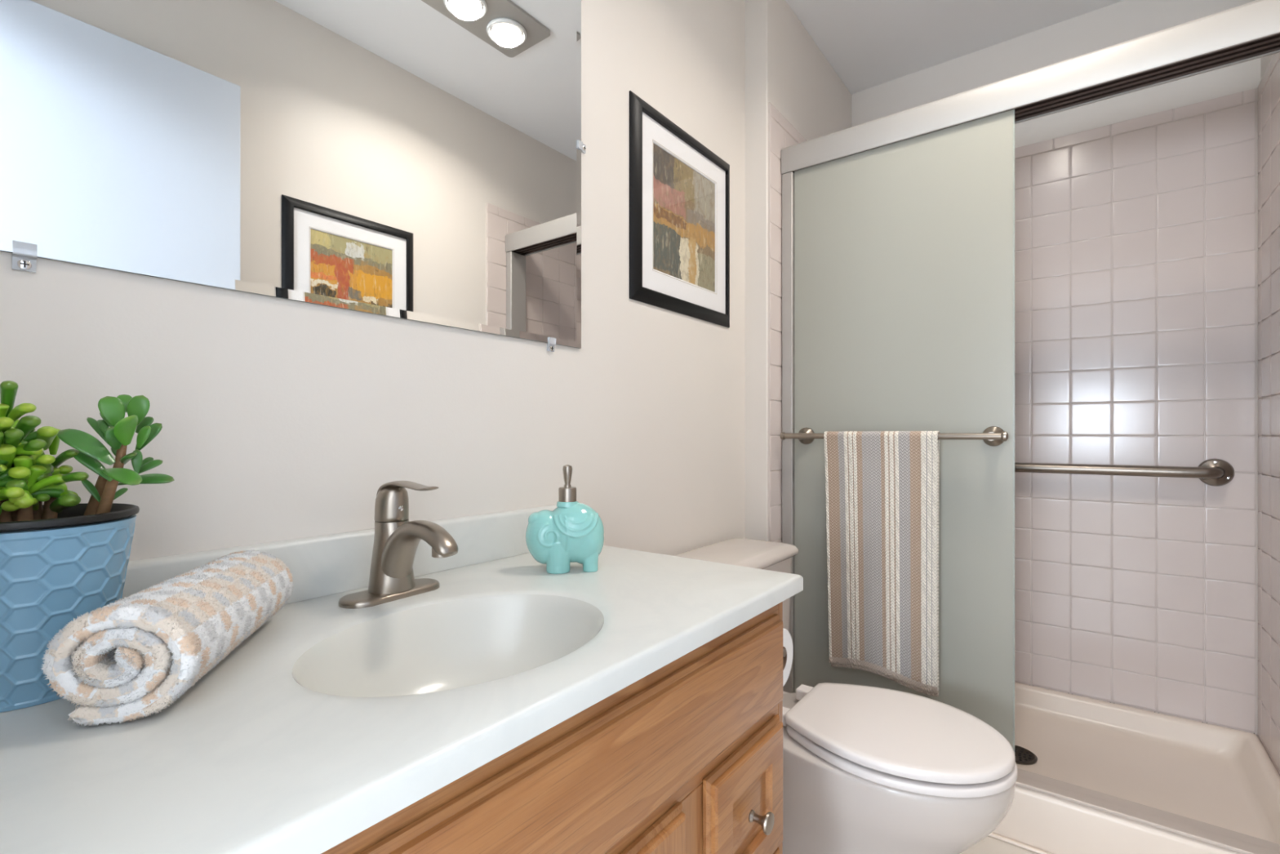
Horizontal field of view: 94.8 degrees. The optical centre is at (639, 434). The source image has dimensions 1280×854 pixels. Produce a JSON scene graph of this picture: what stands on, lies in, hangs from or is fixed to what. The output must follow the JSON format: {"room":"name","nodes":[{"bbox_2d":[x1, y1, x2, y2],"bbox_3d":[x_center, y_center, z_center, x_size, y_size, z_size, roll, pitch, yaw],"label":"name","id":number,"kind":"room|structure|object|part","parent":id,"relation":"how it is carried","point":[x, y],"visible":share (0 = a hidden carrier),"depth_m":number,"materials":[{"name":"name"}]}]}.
{"room":"bathroom","nodes":[
{"label":"bathroom","id":0,"kind":"room"},
{"bbox_2d":[0,0,745,560],"bbox_3d":[-0.252,-0.193,1.163,0.100,2.426,1.784,0,0,37],"label":"wall","id":1,"kind":"structure","parent":0,"point":[280,419],"depth_m":0.99,"materials":[{"name":"beige paint"}]},
{"bbox_2d":[0,0,586,351],"bbox_3d":[-0.426,-0.730,0.844,0.008,1.132,1.027,0,0,37],"label":"wall mirror","id":2,"kind":"object","parent":1,"relation":"attached to","point":[414,160],"visible":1,"depth_m":0.81,"materials":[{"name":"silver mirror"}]},
{"bbox_2d":[121,504,556,604],"bbox_3d":[-0.442,0.182,0.814,0.020,0.081,0.996,0,0,37],"label":"backsplash","id":3,"kind":"structure","parent":1,"relation":"attached to","point":[320,566],"depth_m":0.83,"materials":[{"name":"stone"}]},
{"bbox_2d":[629,90,729,327],"bbox_3d":[0.126,-0.559,1.562,0.016,0.485,0.477,0,0,37],"label":"framed picture","id":4,"kind":"object","parent":1,"relation":"attached to","point":[679,188],"visible":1,"depth_m":1.52,"materials":[{"name":"black paint"}]},
{"bbox_2d":[653,142,715,292],"bbox_3d":[0.121,-0.559,1.565,0.004,0.309,0.301,0,0,37],"label":"artwork","id":5,"kind":"object","parent":4,"relation":"attached to","point":[684,193],"depth_m":1.55},
{"bbox_2d":[745,0,851,541],"bbox_3d":[0.593,-0.193,2.210,0.175,2.426,0.906,0,0,37],"label":"wall","id":6,"kind":"structure","parent":0,"point":[785,68],"depth_m":1.83,"materials":[{"name":"beige paint"}]},
{"bbox_2d":[768,102,807,542],"bbox_3d":[0.635,0.004,2.115,0.011,2.033,0.794,0,0,37],"label":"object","id":7,"kind":"structure","parent":6,"relation":"attached to","point":[782,134],"depth_m":1.82,"materials":[{"name":"tile"}]},
{"bbox_3d":[0.637,-0.993,2.111,0.002,0.039,0.788,0,0,37],"label":"trim","id":8,"kind":"part","parent":7,"relation":"part of","materials":[{"name":"white tile"}]},
{"bbox_2d":[987,832,1051,853],"bbox_3d":[0.896,1.016,1.490,1.176,0.009,0.012,0,0,37],"label":"trim","id":9,"kind":"structure","parent":6,"relation":"attached to","point":[1024,846],"depth_m":1.46,"materials":[{"name":"white"}]},
{"bbox_2d":[781,0,1279,853],"bbox_3d":[0.932,-0.013,1.537,1.159,1.773,0.101,0,0,37],"label":"shower door frame","id":10,"kind":"object","parent":6,"relation":"attached to","point":[1251,31],"visible":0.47,"depth_m":1.42,"materials":[{"name":"silver metal"}]},
{"bbox_2d":[780,109,1014,752],"bbox_3d":[0.690,0.022,1.651,0.604,1.686,0.082,0,0,37],"label":"sliding glass panel","id":11,"kind":"object","parent":10,"relation":"in","point":[904,250],"visible":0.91,"depth_m":1.61,"materials":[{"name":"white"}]},
{"bbox_3d":[0.498,0.005,1.795,0.052,0.052,0.054,0,0,37],"label":"bar post","id":12,"kind":"part","parent":11,"relation":"part of","materials":[{"name":"silver metal"}]},
{"bbox_2d":[823,431,939,696],"bbox_3d":[0.660,0.339,1.629,0.304,0.695,0.048,0,0,37],"label":"hand towel","id":13,"kind":"object","parent":11,"relation":"hanging from","point":[882,490],"visible":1,"depth_m":1.61,"materials":[{"name":"beige fabric"}]},
{"bbox_3d":[0.894,0.005,1.494,0.052,0.052,0.054,0,0,37],"label":"bar post","id":14,"kind":"part","parent":11,"relation":"part of","materials":[{"name":"silver metal"}]},
{"bbox_2d":[785,0,1124,93],"bbox_3d":[-0.070,-1.436,-0.091,2.100,0.060,5.370,0,0,37],"label":"ceiling","id":15,"kind":"structure","parent":0,"point":[868,44],"depth_m":2.04,"materials":[{"name":"white paint"}]},
{"bbox_2d":[960,835,1037,853],"bbox_3d":[-0.070,1.050,-0.091,2.100,0.060,5.370,0,0,37],"label":"floor","id":16,"kind":"structure","parent":0,"point":[988,845],"depth_m":1.45,"materials":[{"name":"beige tile"}]},
{"bbox_2d":[320,601,786,853],"bbox_3d":[-0.214,0.635,0.697,0.504,0.770,1.060,0,0,37],"label":"vanity cabinet","id":17,"kind":"object","parent":16,"relation":"on","point":[686,757],"visible":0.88,"depth_m":0.62,"materials":[{"name":"brown wood"}]},
{"bbox_2d":[0,545,803,853],"bbox_3d":[-0.245,0.288,0.681,0.493,0.130,1.017,0,0,37],"label":"countertop","id":18,"kind":"structure","parent":17,"relation":"on","point":[328,721],"depth_m":0.48,"materials":[{"name":"stone"}]},
{"bbox_2d":[0,380,174,712],"bbox_3d":[-0.527,0.089,0.523,0.144,0.266,0.162,0,0,41],"label":"potted succulent","id":19,"kind":"object","parent":18,"relation":"on","point":[62,559],"visible":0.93,"depth_m":0.50,"materials":[{"name":"blue ceramic"}]},
{"bbox_3d":[-0.543,0.056,0.501,0.011,0.073,0.016,0,0,37],"label":"finger jade stem","id":20,"kind":"part","parent":19,"relation":"part of","materials":[{"name":"brown plant"}]},
{"bbox_3d":[-0.545,0.064,0.515,0.014,0.058,0.011,0,0,-14],"label":"finger jade stem","id":21,"kind":"part","parent":19,"relation":"part of","materials":[{"name":"brown plant"}]},
{"bbox_3d":[-0.530,0.072,0.508,0.011,0.041,0.013,0,0,-1],"label":"finger jade stem","id":22,"kind":"part","parent":19,"relation":"part of","materials":[{"name":"brown plant"}]},
{"bbox_3d":[-0.544,0.069,0.528,0.016,0.048,0.011,0,0,37],"label":"finger jade stem","id":23,"kind":"part","parent":19,"relation":"part of","materials":[{"name":"brown plant"}]},
{"bbox_3d":[-0.533,0.073,0.531,0.011,0.040,0.015,0,0,-1],"label":"finger jade stem","id":24,"kind":"part","parent":19,"relation":"part of","materials":[{"name":"brown plant"}]},
{"bbox_2d":[0,514,136,712],"bbox_3d":[-0.533,0.150,0.516,0.140,0.146,0.140,0,0,37],"label":"pot","id":25,"kind":"object","parent":19,"relation":"attached to","point":[55,569],"depth_m":0.48,"materials":[{"name":"blue ceramic"}]},
{"bbox_3d":[-0.505,0.064,0.548,0.030,0.063,0.012,0,0,6],"label":"jade stem","id":26,"kind":"part","parent":19,"relation":"part of","materials":[{"name":"brown plant"}]},
{"bbox_3d":[-0.488,0.043,0.542,0.028,0.106,0.015,0,0,-33],"label":"jade stem","id":27,"kind":"part","parent":19,"relation":"part of","materials":[{"name":"brown plant"}]},
{"bbox_2d":[40,549,293,726],"bbox_3d":[-0.431,0.177,0.575,0.103,0.091,0.267,0,0,-15],"label":"rolled towel","id":28,"kind":"object","parent":18,"relation":"on","point":[131,657],"visible":1,"depth_m":0.46,"materials":[{"name":"beige fabric"}]},
{"bbox_2d":[338,480,457,608],"bbox_3d":[-0.301,0.143,0.783,0.168,0.160,0.143,0,0,37],"label":"faucet","id":29,"kind":"object","parent":18,"relation":"on","point":[397,540],"visible":1,"depth_m":0.79,"materials":[{"name":"silver metal"}]},
{"bbox_3d":[-0.344,0.218,0.816,0.060,0.009,0.143,0,0,37],"label":"plate","id":30,"kind":"part","parent":29,"relation":"part of","materials":[{"name":"silver metal"}]},
{"bbox_3d":[-0.344,0.094,0.816,0.044,0.049,0.044,0,0,37],"label":"handle","id":31,"kind":"part","parent":29,"relation":"part of","materials":[{"name":"silver metal"}]},
{"bbox_3d":[-0.314,0.083,0.793,0.122,0.038,0.033,0,0,37],"label":"lever","id":32,"kind":"part","parent":29,"relation":"part of","materials":[{"name":"silver metal"}]},
{"bbox_3d":[-0.298,0.166,0.781,0.161,0.105,0.047,0,0,37],"label":"spout","id":33,"kind":"part","parent":29,"relation":"part of","materials":[{"name":"silver metal"}]},
{"bbox_2d":[292,594,604,697],"bbox_3d":[-0.198,0.290,0.674,0.276,0.125,0.355,0,0,37],"label":"basin","id":34,"kind":"object","parent":18,"relation":"in","point":[442,645],"depth_m":0.77,"materials":[{"name":"white ceramic"}]},
{"bbox_2d":[525,464,604,573],"bbox_3d":[-0.123,0.137,0.969,0.128,0.172,0.080,0,0,-16],"label":"soap dispenser","id":35,"kind":"object","parent":18,"relation":"on","point":[573,531],"visible":1,"depth_m":0.94,"materials":[{"name":"teal ceramic"}]},
{"bbox_3d":[-0.044,0.668,0.561,0.016,0.474,0.315,0,0,37],"label":"door","id":36,"kind":"part","parent":17,"relation":"part of","materials":[{"name":"brown wood"}]},
{"bbox_3d":[-0.083,0.416,0.538,0.017,0.037,0.963,0,0,37],"label":"rail","id":37,"kind":"part","parent":17,"relation":"part of","materials":[{"name":"brown wood"}]},
{"bbox_3d":[0.150,0.527,0.816,0.016,0.192,0.216,0,0,37],"label":"drawer","id":38,"kind":"part","parent":17,"relation":"part of","materials":[{"name":"brown wood"}]},
{"bbox_3d":[0.165,0.527,0.804,0.030,0.028,0.028,0,0,37],"label":"knob","id":39,"kind":"part","parent":17,"relation":"part of","materials":[{"name":"silver metal"}]},
{"bbox_3d":[0.150,0.770,0.816,0.016,0.270,0.216,0,0,37],"label":"drawer","id":40,"kind":"part","parent":17,"relation":"part of","materials":[{"name":"brown wood"}]},
{"bbox_2d":[782,627,793,686],"bbox_3d":[0.203,0.386,1.038,0.101,0.102,0.102,0,0,37],"label":"toilet paper roll","id":41,"kind":"object","parent":17,"relation":"attached to","point":[787,639],"visible":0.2,"depth_m":1.03,"materials":[{"name":"white paper"}]},
{"bbox_2d":[673,537,1017,853],"bbox_3d":[0.434,0.662,1.352,0.731,0.715,0.489,0,0,37],"label":"toilet","id":42,"kind":"object","parent":16,"relation":"on","point":[867,769],"visible":0.7,"depth_m":1.19,"materials":[{"name":"beige ceramic"}]},
{"bbox_3d":[0.223,0.321,1.513,0.200,0.031,0.489,0,0,37],"label":"tank lid","id":43,"kind":"part","parent":42,"relation":"part of","materials":[{"name":"beige ceramic"}]},
{"bbox_3d":[0.219,0.506,1.516,0.185,0.338,0.462,0,0,37],"label":"tank","id":44,"kind":"part","parent":42,"relation":"part of","materials":[{"name":"beige ceramic"}]},
{"bbox_3d":[0.552,0.629,1.264,0.427,0.019,0.360,0,0,37],"label":"lid","id":45,"kind":"part","parent":42,"relation":"part of","materials":[{"name":"white plastic"}]},
{"bbox_3d":[0.556,0.654,1.261,0.426,0.017,0.364,0,0,37],"label":"seat","id":46,"kind":"part","parent":42,"relation":"part of","materials":[{"name":"white plastic"}]},
{"bbox_2d":[991,681,1279,853],"bbox_3d":[1.121,0.947,1.784,1.164,0.146,0.727,0,0,37],"label":"shower pan","id":47,"kind":"object","parent":16,"relation":"on","point":[1220,776],"visible":0.53,"depth_m":1.62,"materials":[{"name":"white plastic"}]},
{"bbox_2d":[851,0,1260,736],"bbox_3d":[1.376,-0.193,2.120,1.180,2.426,0.100,0,0,37],"label":"wall","id":48,"kind":"structure","parent":0,"point":[1125,20],"depth_m":1.98,"materials":[{"name":"beige paint"}]},
{"bbox_2d":[1014,458,1234,485],"bbox_3d":[1.381,0.115,2.000,0.915,0.082,0.068,0,0,37],"label":"grab bar","id":49,"kind":"object","parent":48,"relation":"attached to","point":[1209,472],"visible":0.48,"depth_m":1.82,"materials":[{"name":"silver metal"}]},
{"bbox_2d":[1014,87,1257,734],"bbox_3d":[1.344,-0.066,2.077,1.180,1.894,0.011,0,0,37],"label":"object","id":50,"kind":"structure","parent":48,"relation":"attached to","point":[1136,239],"depth_m":1.88,"materials":[{"name":"tile"}]},
{"bbox_3d":[1.341,-0.993,2.074,1.158,0.039,0.002,0,0,37],"label":"trim","id":51,"kind":"part","parent":50,"relation":"part of","materials":[{"name":"white tile"}]},
{"bbox_2d":[1260,54,1273,80],"bbox_3d":[1.070,-0.193,0.662,0.100,2.426,2.790,0,0,37],"label":"wall","id":52,"kind":"structure","parent":0,"point":[1264,61],"depth_m":1.69,"materials":[{"name":"beige paint"}]},
{"bbox_2d":[1257,52,1279,775],"bbox_3d":[1.560,0.004,1.393,0.011,2.033,0.820,0,0,37],"label":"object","id":53,"kind":"structure","parent":52,"relation":"attached to","point":[1268,88],"depth_m":1.62,"materials":[{"name":"tile"}]},
{"bbox_3d":[1.556,-0.993,1.394,0.002,0.039,0.814,0,0,37],"label":"trim","id":54,"kind":"part","parent":53,"relation":"part of","materials":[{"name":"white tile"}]}
]}

